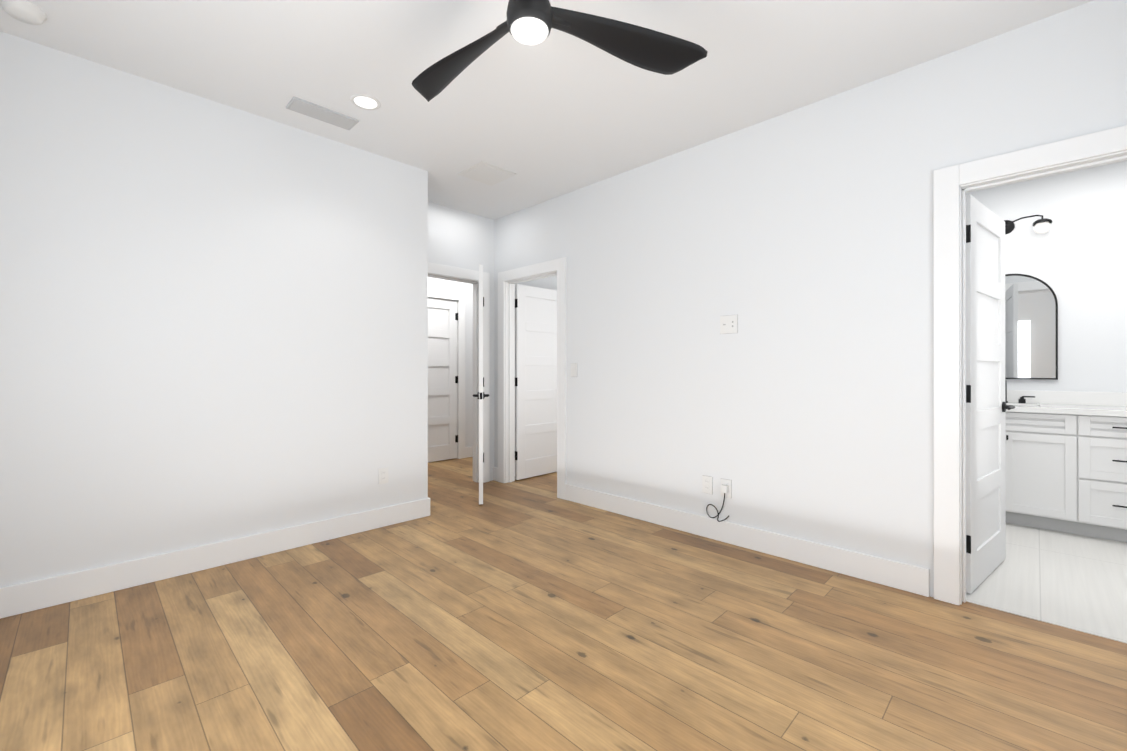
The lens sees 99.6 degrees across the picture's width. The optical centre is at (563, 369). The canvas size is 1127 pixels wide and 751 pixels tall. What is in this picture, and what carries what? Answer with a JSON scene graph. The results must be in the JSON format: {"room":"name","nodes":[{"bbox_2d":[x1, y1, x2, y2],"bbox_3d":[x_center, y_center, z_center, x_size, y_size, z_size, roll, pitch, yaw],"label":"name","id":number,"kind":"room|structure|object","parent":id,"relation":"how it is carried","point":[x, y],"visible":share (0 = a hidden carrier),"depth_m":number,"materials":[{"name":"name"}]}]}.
{"room":"empty bedroom","nodes":[
{"label":"empty bedroom","id":0,"kind":"room"},
{"bbox_2d":[0,31,427,587],"bbox_3d":[-2.310,-0.210,3.031,0.730,2.720,2.780,0,0,45],"label":"wall","id":1,"kind":"structure","parent":0,"point":[213,321],"depth_m":2.69,"materials":[{"name":"white paint"}]},
{"bbox_2d":[0,497,429,618],"bbox_3d":[-1.988,1.080,2.827,0.019,0.140,2.646,0,0,45],"label":"baseboard","id":2,"kind":"structure","parent":1,"relation":"attached to","point":[20,598],"depth_m":2.68,"materials":[{"name":"white wood"}]},
{"bbox_2d":[379,467,387,483],"bbox_3d":[-1.322,0.778,3.501,0.010,0.116,0.072,0,0,45],"label":"electrical outlet","id":3,"kind":"object","parent":1,"relation":"attached to","point":[383,475],"visible":1,"depth_m":3.50,"materials":[{"name":"white plastic"}]},
{"bbox_2d":[428,277,472,446],"bbox_3d":[-2.034,-0.207,5.631,0.180,2.720,4.420,0,0,45],"label":"wall","id":4,"kind":"structure","parent":0,"point":[466,289],"depth_m":6.28,"materials":[{"name":"white paint"}]},
{"bbox_2d":[428,298,457,461],"bbox_3d":[-1.669,0.126,5.897,0.142,2.030,0.814,0,0,45],"label":"hall door","id":5,"kind":"structure","parent":4,"relation":"in","point":[442,380],"depth_m":6.02,"materials":[{"name":"white wood"}]},
{"bbox_2d":[428,289,464,458],"bbox_3d":[-1.693,0.077,5.919,0.142,2.151,1.022,0,0,45],"label":"door frame","id":6,"kind":"structure","parent":4,"relation":"attached to","point":[459,298],"depth_m":6.18,"materials":[{"name":"white wood"}]},
{"bbox_2d":[465,446,472,457],"bbox_3d":[-0.892,1.084,6.641,0.016,0.140,1.135,0,0,45],"label":"baseboard","id":7,"kind":"structure","parent":4,"relation":"attached to","point":[468,450],"depth_m":6.27,"materials":[{"name":"white wood"}]},
{"bbox_2d":[428,202,556,480],"bbox_3d":[-0.541,-0.208,5.248,0.120,2.720,2.860,0,0,45],"label":"wall","id":8,"kind":"structure","parent":0,"point":[460,239],"depth_m":4.76,"materials":[{"name":"white paint"}]},
{"bbox_2d":[428,262,489,482],"bbox_3d":[-1.178,0.076,4.605,0.160,2.151,1.022,0,0,45],"label":"door frame","id":9,"kind":"structure","parent":8,"relation":"attached to","point":[445,272],"depth_m":4.88,"materials":[{"name":"white wood"}]},
{"bbox_2d":[473,265,488,503],"bbox_3d":[-0.767,0.124,4.432,0.142,2.030,0.814,0,0,-10],"label":"entry door","id":10,"kind":"structure","parent":8,"relation":"in","point":[481,395],"depth_m":4.03,"materials":[{"name":"white wood"}]},
{"bbox_2d":[493,467,497,477],"bbox_3d":[-0.205,1.083,5.681,0.016,0.140,1.530,0,0,45],"label":"baseboard","id":11,"kind":"structure","parent":8,"relation":"attached to","point":[495,470],"depth_m":4.94,"materials":[{"name":"white"}]},
{"bbox_2d":[0,0,1092,219],"bbox_3d":[0.356,-1.630,2.894,7.470,0.120,6.340,0,0,45],"label":"ceiling","id":12,"kind":"structure","parent":0,"point":[555,113],"depth_m":2.46,"materials":[{"name":"white paint"}]},
{"bbox_2d":[0,0,46,24],"bbox_3d":[-2.345,-1.550,2.067,0.140,0.042,0.140,0,0,45],"label":"smoke detector","id":13,"kind":"object","parent":12,"relation":"attached to","point":[25,11],"visible":1,"depth_m":2.05,"materials":[{"name":"white plastic"}]},
{"bbox_2d":[286,96,358,129],"bbox_3d":[-1.472,-1.563,2.919,0.155,0.014,0.370,0,0,45],"label":"ceiling vent","id":14,"kind":"object","parent":12,"relation":"in","point":[310,109],"visible":0.96,"depth_m":2.90,"materials":[{"name":"grey metal"}]},
{"bbox_2d":[350,94,380,109],"bbox_3d":[-1.160,-1.567,2.793,0.164,0.006,0.164,0,0,45],"label":"recessed light","id":15,"kind":"object","parent":12,"relation":"in","point":[360,100],"visible":1,"depth_m":2.79,"materials":[{"name":"white plastic"}]},
{"bbox_2d":[458,161,516,185],"bbox_3d":[-0.613,-1.565,3.813,0.340,0.009,0.340,0,0,45],"label":"panel","id":16,"kind":"object","parent":12,"relation":"attached to","point":[486,173],"visible":1,"depth_m":3.79,"materials":[{"name":"white"}]},
{"bbox_2d":[412,0,707,101],"bbox_3d":[-0.229,-1.394,1.840,1.158,0.355,1.267,0,0,45],"label":"ceiling fan","id":17,"kind":"object","parent":12,"relation":"hanging from","point":[530,22],"visible":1,"depth_m":1.86,"materials":[{"name":"black plastic"}]},
{"bbox_2d":[0,457,1126,750],"bbox_3d":[-0.259,1.200,3.009,6.430,0.100,5.640,0,0,45],"label":"floor","id":18,"kind":"structure","parent":0,"point":[508,616],"depth_m":1.92,"materials":[{"name":"brown wood"}]},
{"bbox_2d":[494,0,1126,596],"bbox_3d":[1.395,-0.210,2.961,6.090,2.720,0.120,0,0,45],"label":"wall","id":19,"kind":"structure","parent":0,"point":[798,242],"depth_m":2.86,"materials":[{"name":"white paint"}]},
{"bbox_2d":[498,257,565,499],"bbox_3d":[-0.283,0.076,4.613,0.972,2.151,0.142,0,0,45],"label":"door frame","id":20,"kind":"structure","parent":19,"relation":"attached to","point":[508,280],"depth_m":4.84,"materials":[{"name":"white wood"}]},
{"bbox_2d":[515,284,556,479],"bbox_3d":[-0.232,0.125,5.204,0.142,2.030,0.764,0,0,44],"label":"closet door","id":21,"kind":"structure","parent":19,"relation":"in","point":[535,381],"depth_m":5.12,"materials":[{"name":"white wood"}]},
{"bbox_2d":[571,363,576,376],"bbox_3d":[0.089,0.001,4.164,0.076,0.120,0.011,0,0,45],"label":"light switch","id":22,"kind":"object","parent":19,"relation":"attached to","point":[573,369],"visible":1,"depth_m":4.16,"materials":[{"name":"white plastic"}]},
{"bbox_2d":[702,475,712,493],"bbox_3d":[0.988,0.790,3.273,0.076,0.120,0.010,0,0,45],"label":"electrical outlet","id":23,"kind":"object","parent":19,"relation":"attached to","point":[707,484],"visible":1,"depth_m":3.27,"materials":[{"name":"white plastic"}]},
{"bbox_2d":[721,478,731,497],"bbox_3d":[1.073,0.790,3.167,0.076,0.120,0.040,0,0,45],"label":"electrical outlet","id":24,"kind":"object","parent":19,"relation":"attached to","point":[726,486],"visible":1,"depth_m":3.16,"materials":[{"name":"white plastic"}]},
{"bbox_2d":[706,493,728,521],"bbox_3d":[1.035,0.917,3.204,0.162,0.204,0.015,0,0,45],"label":"cord","id":25,"kind":"object","parent":24,"relation":"attached to","point":[717,510],"visible":0.96,"depth_m":3.20,"materials":[{"name":"black plastic"}]},
{"bbox_2d":[720,315,737,333],"bbox_3d":[1.098,-0.302,3.165,0.122,0.122,0.010,0,0,45],"label":"electrical outlet","id":26,"kind":"object","parent":19,"relation":"attached to","point":[728,324],"visible":1,"depth_m":3.17,"materials":[{"name":"white plastic"}]},
{"bbox_2d":[565,484,928,596],"bbox_3d":[0.936,1.080,3.320,2.580,0.140,0.016,0,0,45],"label":"baseboard","id":27,"kind":"structure","parent":19,"relation":"attached to","point":[891,573],"depth_m":2.96,"materials":[{"name":"white wood"}]},
{"bbox_2d":[966,194,1014,593],"bbox_3d":[2.351,0.122,2.656,0.764,2.030,0.142,0,0,-37],"label":"bathroom door","id":28,"kind":"structure","parent":19,"relation":"in","point":[986,406],"depth_m":2.61,"materials":[{"name":"white wood"}]},
{"bbox_2d":[933,125,1126,604],"bbox_3d":[2.258,0.073,2.105,0.972,2.151,0.160,0,0,45],"label":"door frame","id":29,"kind":"structure","parent":19,"relation":"attached to","point":[953,185],"depth_m":2.34,"materials":[{"name":"white wood"}]},
{"bbox_2d":[966,523,1126,643],"bbox_3d":[3.419,1.197,2.635,2.760,0.104,2.390,0,0,45],"label":"floor","id":30,"kind":"structure","parent":0,"point":[1077,582],"depth_m":2.57,"materials":[{"name":"white tile"}]},
{"bbox_2d":[1005,403,1126,542],"bbox_3d":[3.846,0.723,3.300,2.050,0.846,0.602,0,0,45],"label":"bathroom vanity","id":31,"kind":"object","parent":30,"relation":"on","point":[1066,461],"depth_m":3.29,"materials":[{"name":"white wood"}]},
{"bbox_2d":[1006,403,1126,414],"bbox_3d":[3.847,0.285,3.305,2.064,0.040,0.593,0,0,45],"label":"countertop","id":32,"kind":"structure","parent":31,"relation":"on","point":[1044,406],"depth_m":3.36,"materials":[{"name":"white stone"}]},
{"bbox_2d":[966,160,1126,392],"bbox_3d":[4.218,-0.210,3.442,2.760,2.720,0.120,0,0,45],"label":"wall","id":33,"kind":"structure","parent":0,"point":[1074,257],"depth_m":3.64,"materials":[{"name":"white paint"}]},
{"bbox_2d":[1004,215,1051,233],"bbox_3d":[3.585,-1.146,3.870,0.542,0.172,0.165,0,0,45],"label":"sconce","id":34,"kind":"object","parent":33,"relation":"attached to","point":[1041,225],"visible":0.48,"depth_m":3.70,"materials":[{"name":"black metal"}]},
{"bbox_2d":[1005,274,1057,379],"bbox_3d":[3.649,-0.354,3.905,0.560,0.860,0.024,0,0,45],"label":"bathroom mirror","id":35,"kind":"object","parent":33,"relation":"attached to","point":[1031,327],"visible":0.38,"depth_m":3.82,"materials":[{"name":"black mirror"}]},
{"bbox_2d":[1005,391,1126,406],"bbox_3d":[4.049,0.215,3.509,2.064,0.100,0.020,0,0,45],"label":"backsplash","id":36,"kind":"structure","parent":33,"relation":"attached to","point":[1103,399],"depth_m":3.66,"materials":[{"name":"white stone"}]}
]}

